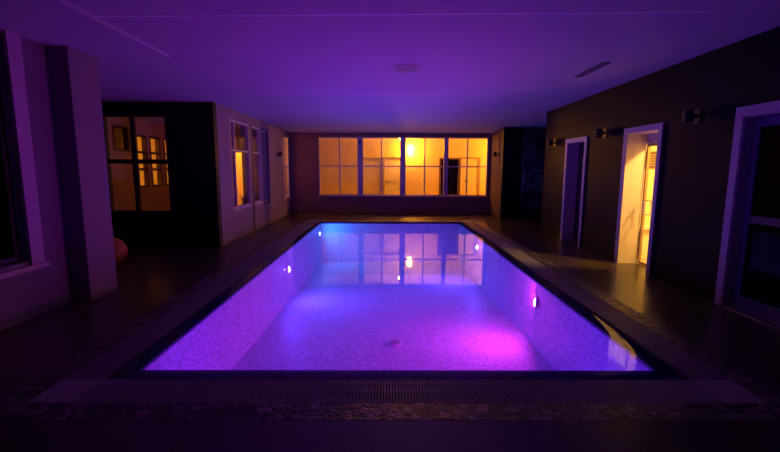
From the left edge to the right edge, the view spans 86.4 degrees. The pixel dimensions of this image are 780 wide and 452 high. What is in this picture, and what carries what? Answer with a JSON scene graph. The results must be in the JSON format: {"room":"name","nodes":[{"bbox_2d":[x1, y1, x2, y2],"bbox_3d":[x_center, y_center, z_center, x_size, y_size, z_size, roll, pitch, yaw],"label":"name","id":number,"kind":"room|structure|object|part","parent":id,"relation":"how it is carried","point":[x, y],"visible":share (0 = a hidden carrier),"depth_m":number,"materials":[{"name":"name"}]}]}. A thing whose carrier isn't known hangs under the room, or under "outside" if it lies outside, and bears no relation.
{"room":"indoor swimming pool","nodes":[
{"label":"indoor swimming pool","id":0,"kind":"room"},
{"bbox_2d":[0,29,71,331],"bbox_3d":[-3.757,-0.038,1.071,0.200,2.830,7.180,0,8,0],"label":"wall","id":1,"kind":"structure","parent":0,"point":[26,296],"depth_m":4.34,"materials":[{"name":"paint"}]},
{"bbox_2d":[0,86,20,265],"bbox_3d":[-3.792,-0.642,3.405,0.080,2.210,1.370,0,8,0],"label":"window","id":2,"kind":"structure","parent":1,"relation":"in","point":[9,240],"depth_m":4.09,"materials":[{"name":"clear glass"}]},
{"bbox_3d":[-3.792,-0.642,3.405,0.001,2.090,1.250,0,8,0],"label":"pane","id":3,"kind":"part","parent":2,"relation":"part of","materials":[{"name":"clear glass"}]},
{"bbox_2d":[0,30,49,279],"bbox_3d":[-3.649,-0.611,3.405,0.055,2.330,1.760,0,8,0],"label":"window surround","id":4,"kind":"object","parent":1,"relation":"attached to","point":[14,64],"visible":1,"depth_m":4.14,"materials":[{"name":"white wood"}]},
{"bbox_2d":[107,117,169,209],"bbox_3d":[-6.620,-1.395,10.591,0.100,2.900,4.950,0,8,0],"label":"wall partition","id":5,"kind":"structure","parent":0,"point":[153,198],"depth_m":10.59,"materials":[{"name":"paint"},{"name":"dark metal frame"}]},
{"bbox_2d":[111,124,129,150],"bbox_3d":[-6.613,-2.139,10.126,0.120,0.600,0.630,0,8,0],"label":"window","id":6,"kind":"structure","parent":5,"relation":"in","point":[120,134],"depth_m":10.19,"materials":[{"name":"brown wood"}]},
{"bbox_3d":[-6.613,-2.139,10.126,0.001,0.500,0.530,0,8,0],"label":"pane","id":7,"kind":"part","parent":6,"relation":"part of","materials":[{"name":"clear glass"}]},
{"bbox_2d":[130,134,149,187],"bbox_3d":[-6.621,-1.703,10.922,0.120,1.380,0.710,0,8,0],"label":"window","id":8,"kind":"structure","parent":5,"relation":"in","point":[144,151],"depth_m":11.18,"materials":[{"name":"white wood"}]},
{"bbox_2d":[149,136,162,186],"bbox_3d":[-6.625,-1.804,11.660,0.120,1.380,0.520,0,8,0],"label":"window","id":9,"kind":"structure","parent":5,"relation":"in","point":[157,152],"depth_m":11.82,"materials":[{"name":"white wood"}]},
{"bbox_2d":[163,138,168,185],"bbox_3d":[-6.631,-1.911,12.438,0.120,1.380,0.650,0,8,0],"label":"window","id":10,"kind":"structure","parent":5,"relation":"in","point":[163,138],"depth_m":12.15,"materials":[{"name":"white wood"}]},
{"bbox_2d":[101,101,222,246],"bbox_3d":[-5.053,-1.116,8.061,3.400,3.050,0.160,0,8,0],"label":"wall","id":11,"kind":"structure","parent":0,"point":[195,220],"depth_m":8.04,"materials":[{"name":"black paint"}]},
{"bbox_2d":[103,114,172,212],"bbox_3d":[-4.852,-1.190,8.021,1.240,1.890,0.090,0,8,0],"label":"window","id":12,"kind":"structure","parent":11,"relation":"in","point":[135,160],"depth_m":7.99,"materials":[{"name":"black wood"}]},
{"bbox_2d":[137,129,254,205],"bbox_3d":[-6.636,-1.742,13.117,6.100,2.900,0.150,0,8,0],"label":"wall","id":13,"kind":"structure","parent":0,"point":[139,144],"depth_m":12.97,"materials":[{"name":"beige paint"}]},
{"bbox_2d":[216,103,291,244],"bbox_3d":[-3.473,-1.537,11.183,0.200,3.050,6.120,0,8,0],"label":"wall","id":14,"kind":"structure","parent":0,"point":[236,224],"depth_m":10.18,"materials":[{"name":"paint"}]},
{"bbox_2d":[230,119,252,210],"bbox_3d":[-3.396,-1.368,9.405,0.110,1.940,1.270,0,8,0],"label":"window","id":15,"kind":"structure","parent":14,"relation":"in","point":[242,206],"depth_m":9.43,"materials":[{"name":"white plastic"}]},
{"bbox_3d":[-3.371,-0.422,9.535,0.050,0.030,1.270,0,8,0],"label":"sill","id":16,"kind":"part","parent":15,"relation":"part of","materials":[{"name":"white"}]},
{"bbox_2d":[249,125,254,230],"bbox_3d":[-3.437,-1.154,10.155,0.100,2.570,0.160,0,8,0],"label":"post","id":17,"kind":"object","parent":14,"relation":"attached to","point":[249,125],"visible":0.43,"depth_m":10.15,"materials":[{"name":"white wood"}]},
{"bbox_2d":[252,126,263,204],"bbox_3d":[-3.404,-1.525,10.544,0.110,1.940,0.710,0,8,0],"label":"window","id":18,"kind":"structure","parent":14,"relation":"in","point":[259,201],"depth_m":10.80,"materials":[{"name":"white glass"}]},
{"bbox_2d":[261,130,267,201],"bbox_3d":[-3.443,-1.622,11.287,0.060,1.930,0.640,0,8,0],"label":"window post","id":19,"kind":"object","parent":18,"relation":"attached to","point":[263,133],"visible":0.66,"depth_m":11.38,"materials":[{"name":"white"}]},
{"bbox_2d":[283,135,290,199],"bbox_3d":[-3.424,-1.915,13.604,0.110,2.060,0.780,0,8,0],"label":"window","id":20,"kind":"structure","parent":14,"relation":"in","point":[286,137],"depth_m":13.86,"materials":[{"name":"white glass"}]},
{"bbox_2d":[236,132,491,213],"bbox_3d":[-1.044,-1.958,14.330,9.300,3.050,0.200,0,8,0],"label":"wall","id":21,"kind":"structure","parent":0,"point":[304,146],"depth_m":14.36,"materials":[{"name":"brown paint"}]},
{"bbox_2d":[318,137,358,194],"bbox_3d":[-1.758,-2.050,14.273,1.350,1.980,0.090,0,8,0],"label":"window","id":22,"kind":"structure","parent":21,"relation":"in","point":[339,165],"depth_m":14.25,"materials":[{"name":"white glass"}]},
{"bbox_2d":[358,137,362,195],"bbox_3d":[-1.018,-2.052,14.315,0.130,2.000,0.205,0,8,0],"label":"window post","id":23,"kind":"object","parent":21,"relation":"attached to","point":[359,138],"visible":0.93,"depth_m":14.21,"materials":[{"name":"wood"}]},
{"bbox_2d":[362,137,400,195],"bbox_3d":[-0.288,-2.044,14.283,1.330,1.980,0.090,0,8,0],"label":"window","id":24,"kind":"structure","parent":21,"relation":"in","point":[381,166],"depth_m":14.26,"materials":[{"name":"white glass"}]},
{"bbox_2d":[401,137,404,195],"bbox_3d":[0.442,-2.046,14.325,0.130,2.000,0.205,0,8,0],"label":"window post","id":25,"kind":"object","parent":21,"relation":"attached to","point":[402,138],"visible":0.93,"depth_m":14.22,"materials":[{"name":"wood"}]},
{"bbox_2d":[318,195,488,196],"bbox_3d":[0.453,-1.027,14.342,5.900,0.035,0.050,0,8,0],"label":"window sill","id":26,"kind":"structure","parent":21,"relation":"attached to","point":[318,195],"depth_m":14.32,"materials":[{"name":"wood"}]},
{"bbox_2d":[405,137,444,195],"bbox_3d":[1.192,-2.038,14.294,1.370,1.980,0.090,0,8,0],"label":"window","id":27,"kind":"structure","parent":21,"relation":"in","point":[424,166],"depth_m":14.25,"materials":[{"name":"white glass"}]},
{"bbox_2d":[444,137,447,195],"bbox_3d":[1.922,-2.041,14.336,0.090,2.000,0.205,0,8,0],"label":"window post","id":28,"kind":"object","parent":21,"relation":"attached to","point":[446,138],"visible":0.86,"depth_m":14.23,"materials":[{"name":"white wood"}]},
{"bbox_2d":[447,138,488,195],"bbox_3d":[2.662,-2.033,14.304,1.390,1.980,0.090,0,8,0],"label":"window","id":29,"kind":"structure","parent":21,"relation":"in","point":[466,166],"depth_m":14.28,"materials":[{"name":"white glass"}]},
{"bbox_2d":[0,213,779,451],"bbox_3d":[-0.246,0.823,6.052,13.000,0.200,16.970,0,8,0],"label":"floor","id":30,"kind":"structure","parent":0,"point":[148,277],"depth_m":3.08,"materials":[{"name":"brown tile"}]},
{"bbox_2d":[46,46,117,300],"bbox_3d":[-3.672,-0.559,4.865,0.420,2.830,0.480,0,8,0],"label":"pillar","id":31,"kind":"structure","parent":30,"relation":"on","point":[73,73],"depth_m":4.73,"materials":[{"name":"paint"}]},
{"bbox_2d":[113,237,127,264],"bbox_3d":[-4.428,0.400,6.587,0.450,0.454,0.450,0,8,0],"label":"exercise ball","id":32,"kind":"object","parent":30,"relation":"on","point":[120,248],"visible":0.31,"depth_m":6.53,"materials":[{"name":"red rubber"}]},
{"bbox_2d":[0,219,779,419],"bbox_3d":[0.039,0.602,7.669,5.330,0.202,10.270,0,8,0],"label":"stone border","id":33,"kind":"object","parent":30,"relation":"on","point":[15,406],"visible":0.47,"depth_m":2.71,"materials":[{"name":"pebbles"},{"name":"stone"}]},
{"bbox_2d":[64,221,315,379],"bbox_3d":[-2.291,0.513,7.657,0.284,0.038,9.274,0,8,0],"label":"overflow grating","id":34,"kind":"object","parent":33,"relation":"in","point":[108,363],"visible":0.99,"depth_m":4.21,"materials":[{"name":"plastic"}]},
{"bbox_2d":[317,220,463,222],"bbox_3d":[0.008,-0.129,12.413,4.364,0.038,0.284,0,8,0],"label":"overflow grating","id":35,"kind":"object","parent":33,"relation":"in","point":[321,221],"visible":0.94,"depth_m":12.32,"materials":[{"name":"plastic"}]},
{"bbox_2d":[72,379,724,402],"bbox_3d":[0.070,1.175,2.918,4.364,0.038,0.314,0,8,0],"label":"overflow grating","id":36,"kind":"object","parent":33,"relation":"in","point":[105,391],"visible":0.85,"depth_m":2.91,"materials":[{"name":"plastic"}]},
{"bbox_2d":[464,222,729,380],"bbox_3d":[2.369,0.531,7.689,0.284,0.038,9.274,0,8,0],"label":"overflow grating","id":37,"kind":"object","parent":33,"relation":"in","point":[683,363],"visible":0.98,"depth_m":4.24,"materials":[{"name":"plastic"}]},
{"bbox_2d":[637,223,649,256],"bbox_3d":[5.241,0.251,7.609,1.790,0.560,0.540,0,8,0],"label":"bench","id":38,"kind":"object","parent":30,"relation":"on","point":[646,225],"visible":0.02,"depth_m":7.42,"materials":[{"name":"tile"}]},
{"bbox_3d":[5.242,0.004,7.575,1.790,0.060,0.540,0,8,0],"label":"seat","id":39,"kind":"part","parent":38,"relation":"part of","materials":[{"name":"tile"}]},
{"bbox_2d":[694,380,768,402],"bbox_3d":[2.400,1.223,2.939,0.284,0.119,0.314,0,8,0],"label":"slab","id":40,"kind":"object","parent":30,"relation":"on","point":[728,391],"visible":0.57,"depth_m":2.92,"materials":[{"name":"stone"}]},
{"bbox_2d":[723,306,779,329],"bbox_3d":[3.966,0.979,4.279,0.320,0.012,0.960,0,8,0],"label":"threshold","id":41,"kind":"object","parent":30,"relation":"on","point":[772,324],"visible":0.38,"depth_m":4.39,"materials":[{"name":"metal"}]},
{"bbox_2d":[145,224,650,390],"bbox_3d":[0.036,1.192,7.765,4.370,1.305,9.280,0,8,0],"label":"basin","id":42,"kind":"object","parent":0,"point":[348,290],"visible":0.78,"depth_m":6.65,"materials":[{"name":"tile"}]},
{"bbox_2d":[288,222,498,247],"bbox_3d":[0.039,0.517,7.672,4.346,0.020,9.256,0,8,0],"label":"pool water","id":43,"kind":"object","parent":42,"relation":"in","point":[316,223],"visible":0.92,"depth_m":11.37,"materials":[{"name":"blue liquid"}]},
{"bbox_2d":[387,340,401,346],"bbox_3d":[0.062,1.683,5.985,0.220,0.027,0.220,0,8,0],"label":"floor drain","id":44,"kind":"object","parent":42,"relation":"on","point":[393,343],"visible":1,"depth_m":5.94,"materials":[{"name":"white plastic"}]},
{"bbox_2d":[110,223,684,382],"bbox_3d":[0.039,0.532,7.674,4.370,0.027,9.280,0,8,0],"label":"pool lip","id":45,"kind":"structure","parent":42,"relation":"attached to","point":[135,369],"depth_m":3.23,"materials":[{"name":"grey stone"}]},
{"bbox_2d":[108,227,686,400],"bbox_3d":[0.039,0.642,7.674,4.950,0.040,9.890,0,8,0],"label":"gutter","id":46,"kind":"object","parent":42,"relation":"attached to","point":[309,227],"depth_m":3.77,"materials":[{"name":"grey metal"}]},
{"bbox_2d":[27,379,101,402],"bbox_3d":[-2.260,1.206,2.907,0.284,0.119,0.314,0,8,0],"label":"slab","id":47,"kind":"object","parent":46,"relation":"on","point":[66,390],"visible":0.57,"depth_m":2.88,"materials":[{"name":"stone"}]},
{"bbox_2d":[534,296,536,308],"bbox_3d":[2.033,1.069,5.806,0.033,0.168,0.168,3,8,16],"label":"pool light","id":48,"kind":"object","parent":42,"relation":"attached to","point":[535,300],"visible":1,"depth_m":5.75,"materials":[{"name":"white plastic"}]},
{"bbox_2d":[320,138,486,194],"bbox_3d":[0.239,-2.233,16.930,9.700,2.900,0.150,0,8,0],"label":"wall","id":49,"kind":"structure","parent":0,"point":[329,147],"depth_m":16.78,"materials":[{"name":"beige paint"}]},
{"bbox_2d":[363,158,380,193],"bbox_3d":[-0.763,-1.781,16.948,0.820,1.990,0.125,0,8,0],"label":"door","id":50,"kind":"structure","parent":49,"relation":"in","point":[371,175],"depth_m":16.90,"materials":[{"name":"wood"}]},
{"bbox_3d":[-0.763,-1.750,16.941,0.440,1.630,0.008,0,8,0],"label":"panel","id":51,"kind":"part","parent":50,"relation":"part of","materials":[{"name":"wood"}]},
{"bbox_2d":[383,157,399,194],"bbox_3d":[0.158,-1.796,16.943,0.900,2.030,0.143,0,8,0],"label":"door","id":52,"kind":"structure","parent":49,"relation":"in","point":[391,175],"depth_m":16.90,"materials":[{"name":"white wood"}]},
{"bbox_3d":[0.157,-1.766,16.945,0.520,1.670,0.008,0,8,0],"label":"panel","id":53,"kind":"part","parent":52,"relation":"part of","materials":[{"name":"white wood"}]},
{"bbox_2d":[408,145,412,155],"bbox_3d":[0.824,-3.033,16.633,0.200,0.410,0.230,0,8,0],"label":"wall sconce","id":54,"kind":"object","parent":49,"relation":"attached to","point":[410,147],"visible":1,"depth_m":16.54,"materials":[{"name":"glass"}]},
{"bbox_2d":[439,158,460,194],"bbox_3d":[2.422,-1.770,16.971,0.850,1.990,0.125,0,8,0],"label":"door frame","id":55,"kind":"structure","parent":49,"relation":"in","point":[440,159],"depth_m":16.86,"materials":[{"name":"brown wood"}]},
{"bbox_2d":[459,157,480,194],"bbox_3d":[3.237,-1.785,16.965,0.860,2.030,0.143,0,8,0],"label":"door","id":56,"kind":"structure","parent":49,"relation":"in","point":[473,179],"depth_m":16.92,"materials":[{"name":"white wood"}]},
{"bbox_3d":[3.237,-1.755,16.966,0.480,1.670,0.008,0,8,0],"label":"panel","id":57,"kind":"part","parent":56,"relation":"part of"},
{"bbox_2d":[65,0,779,132],"bbox_3d":[-0.882,-2.215,5.731,11.700,0.399,17.170,0,8,0],"label":"ceiling","id":58,"kind":"structure","parent":0,"point":[256,58],"depth_m":4.94,"materials":[{"name":"paint"}]},
{"bbox_2d":[0,0,169,57],"bbox_3d":[-4.592,-1.511,1.105,4.020,0.070,7.660,0,8,0],"label":"soffit","id":59,"kind":"structure","parent":58,"relation":"attached to","point":[45,22],"depth_m":3.90,"materials":[{"name":"paint"}]},
{"bbox_2d":[222,91,534,96],"bbox_3d":[-0.193,-2.332,7.317,5.500,0.134,0.035,0,8,0],"label":"trim","id":60,"kind":"structure","parent":58,"relation":"attached to","point":[512,91],"depth_m":7.31,"materials":[{"name":"white paint"}]},
{"bbox_2d":[95,11,714,16],"bbox_3d":[0.141,-1.881,3.677,5.480,0.091,0.035,0,8,0],"label":"trim","id":61,"kind":"structure","parent":58,"relation":"attached to","point":[638,11],"depth_m":3.67,"materials":[{"name":"white paint"}]},
{"bbox_2d":[389,64,422,72],"bbox_3d":[0.218,-2.124,5.615,0.460,0.020,0.460,0,8,0],"label":"ceiling vent","id":62,"kind":"object","parent":58,"relation":"in","point":[402,68],"visible":1,"depth_m":5.55,"materials":[{"name":"white plastic"}]},
{"bbox_2d":[520,127,545,218],"bbox_3d":[4.367,-1.608,12.726,0.780,2.784,0.053,0,8,0],"label":"curtain","id":63,"kind":"object","parent":58,"relation":"hanging from","point":[533,137],"visible":0.97,"depth_m":12.72,"materials":[{"name":"fabric"}]},
{"bbox_2d":[574,62,610,76],"bbox_3d":[2.817,-2.179,5.816,0.110,0.018,0.840,0,8,0],"label":"ceiling vent","id":64,"kind":"object","parent":58,"relation":"in","point":[602,64],"visible":1,"depth_m":5.72,"materials":[{"name":"black metal"}]},
{"bbox_2d":[441,160,457,194],"bbox_3d":[2.282,-2.097,17.846,1.600,2.400,0.100,0,8,0],"label":"wall","id":65,"kind":"structure","parent":0,"point":[452,171],"depth_m":17.80,"materials":[{"name":"black paint"}]},
{"bbox_2d":[489,128,502,217],"bbox_3d":[3.536,-1.838,13.610,0.150,3.050,1.320,0,8,0],"label":"wall","id":66,"kind":"structure","parent":0,"point":[495,175],"depth_m":13.60,"materials":[{"name":"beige paint"}]},
{"bbox_2d":[499,127,545,218],"bbox_3d":[4.191,-1.735,12.886,1.450,3.050,0.150,0,8,0],"label":"wall","id":67,"kind":"structure","parent":0,"point":[512,137],"depth_m":12.82,"materials":[{"name":"black paint"}]},
{"bbox_2d":[640,143,656,222],"bbox_3d":[5.178,-0.804,7.797,2.140,2.600,0.100,0,8,0],"label":"wall","id":68,"kind":"structure","parent":0,"point":[651,174],"depth_m":7.76,"materials":[{"name":"beige paint"}]},
{"bbox_2d":[645,152,656,167],"bbox_3d":[4.871,-1.219,7.665,0.500,0.305,0.035,0,8,0],"label":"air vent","id":69,"kind":"object","parent":68,"relation":"in","point":[652,154],"visible":0.23,"depth_m":7.65,"materials":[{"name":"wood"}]},
{"bbox_2d":[541,26,779,301],"bbox_3d":[3.985,-0.501,3.894,0.300,3.050,12.800,0,8,0],"label":"wall","id":70,"kind":"structure","parent":0,"point":[695,163],"depth_m":5.53,"materials":[{"name":"brown paint"}]},
{"bbox_2d":[547,138,555,146],"bbox_3d":[3.713,-1.920,9.552,0.175,0.180,0.120,0,8,0],"label":"wall sconce","id":71,"kind":"object","parent":70,"relation":"attached to","point":[550,142],"visible":1,"depth_m":9.51,"materials":[{"name":"black plastic"}]},
{"bbox_3d":[3.685,-1.921,9.552,0.120,0.150,0.120,0,8,0],"label":"lamp shade","id":72,"kind":"part","parent":71,"relation":"part of","materials":[{"name":"black plastic"}]},
{"bbox_2d":[560,136,587,247],"bbox_3d":[3.937,-0.710,8.589,0.330,2.185,0.940,0,8,0],"label":"door","id":73,"kind":"structure","parent":70,"relation":"in","point":[576,148],"depth_m":8.90,"materials":[{"name":"white painted wood"},{"name":"glass"}]},
{"bbox_3d":[4.018,-0.667,8.595,0.008,1.800,0.520,0,8,0],"label":"panel","id":74,"kind":"part","parent":73,"relation":"part of","materials":[{"name":"white wood"}]},
{"bbox_2d":[595,128,606,137],"bbox_3d":[3.727,-1.649,7.358,0.175,0.180,0.120,0,8,0],"label":"wall sconce","id":75,"kind":"object","parent":70,"relation":"attached to","point":[598,132],"visible":1,"depth_m":7.32,"materials":[{"name":"black plastic"}]},
{"bbox_3d":[3.700,-1.649,7.358,0.120,0.150,0.120,0,8,0],"label":"lamp shade","id":76,"kind":"part","parent":75,"relation":"part of","materials":[{"name":"black plastic"}]},
{"bbox_2d":[614,122,664,275],"bbox_3d":[3.982,-0.415,6.394,0.390,2.200,0.950,0,8,0],"label":"door","id":77,"kind":"structure","parent":70,"relation":"in","point":[635,140],"depth_m":6.72,"materials":[{"name":"white wood"}]},
{"bbox_3d":[4.104,-0.292,6.600,0.061,0.242,0.200,0,8,0],"label":"pull handle","id":78,"kind":"part","parent":77,"relation":"part of","materials":[{"name":"metal"}]},
{"bbox_3d":[4.151,-1.346,6.267,0.060,0.150,0.770,0,8,0],"label":"transom panel","id":79,"kind":"part","parent":77,"relation":"part of","materials":[{"name":"glass"}]},
{"bbox_2d":[683,108,701,123],"bbox_3d":[3.741,-1.368,5.166,0.175,0.180,0.120,0,8,0],"label":"wall sconce","id":80,"kind":"object","parent":70,"relation":"attached to","point":[690,115],"visible":1,"depth_m":5.13,"materials":[{"name":"black plastic"}]},
{"bbox_3d":[3.714,-1.368,5.166,0.120,0.150,0.120,0,8,0],"label":"lamp shade","id":81,"kind":"part","parent":80,"relation":"part of","materials":[{"name":"black plastic"}]},
{"bbox_2d":[714,100,779,324],"bbox_3d":[3.878,-0.116,4.128,0.163,2.222,1.160,0,8,0],"label":"door","id":82,"kind":"structure","parent":70,"relation":"in","point":[748,275],"depth_m":4.47,"materials":[{"name":"white wood"}]},
{"bbox_3d":[3.931,-0.085,4.132,0.001,1.840,0.760,0,8,0],"label":"pane","id":83,"kind":"part","parent":82,"relation":"part of","materials":[{"name":"clear glass"}]},
{"bbox_3d":[3.931,-0.025,4.141,0.056,0.080,0.760,0,8,0],"label":"rail","id":84,"kind":"part","parent":82,"relation":"part of","materials":[{"name":"white wood"}]}
]}

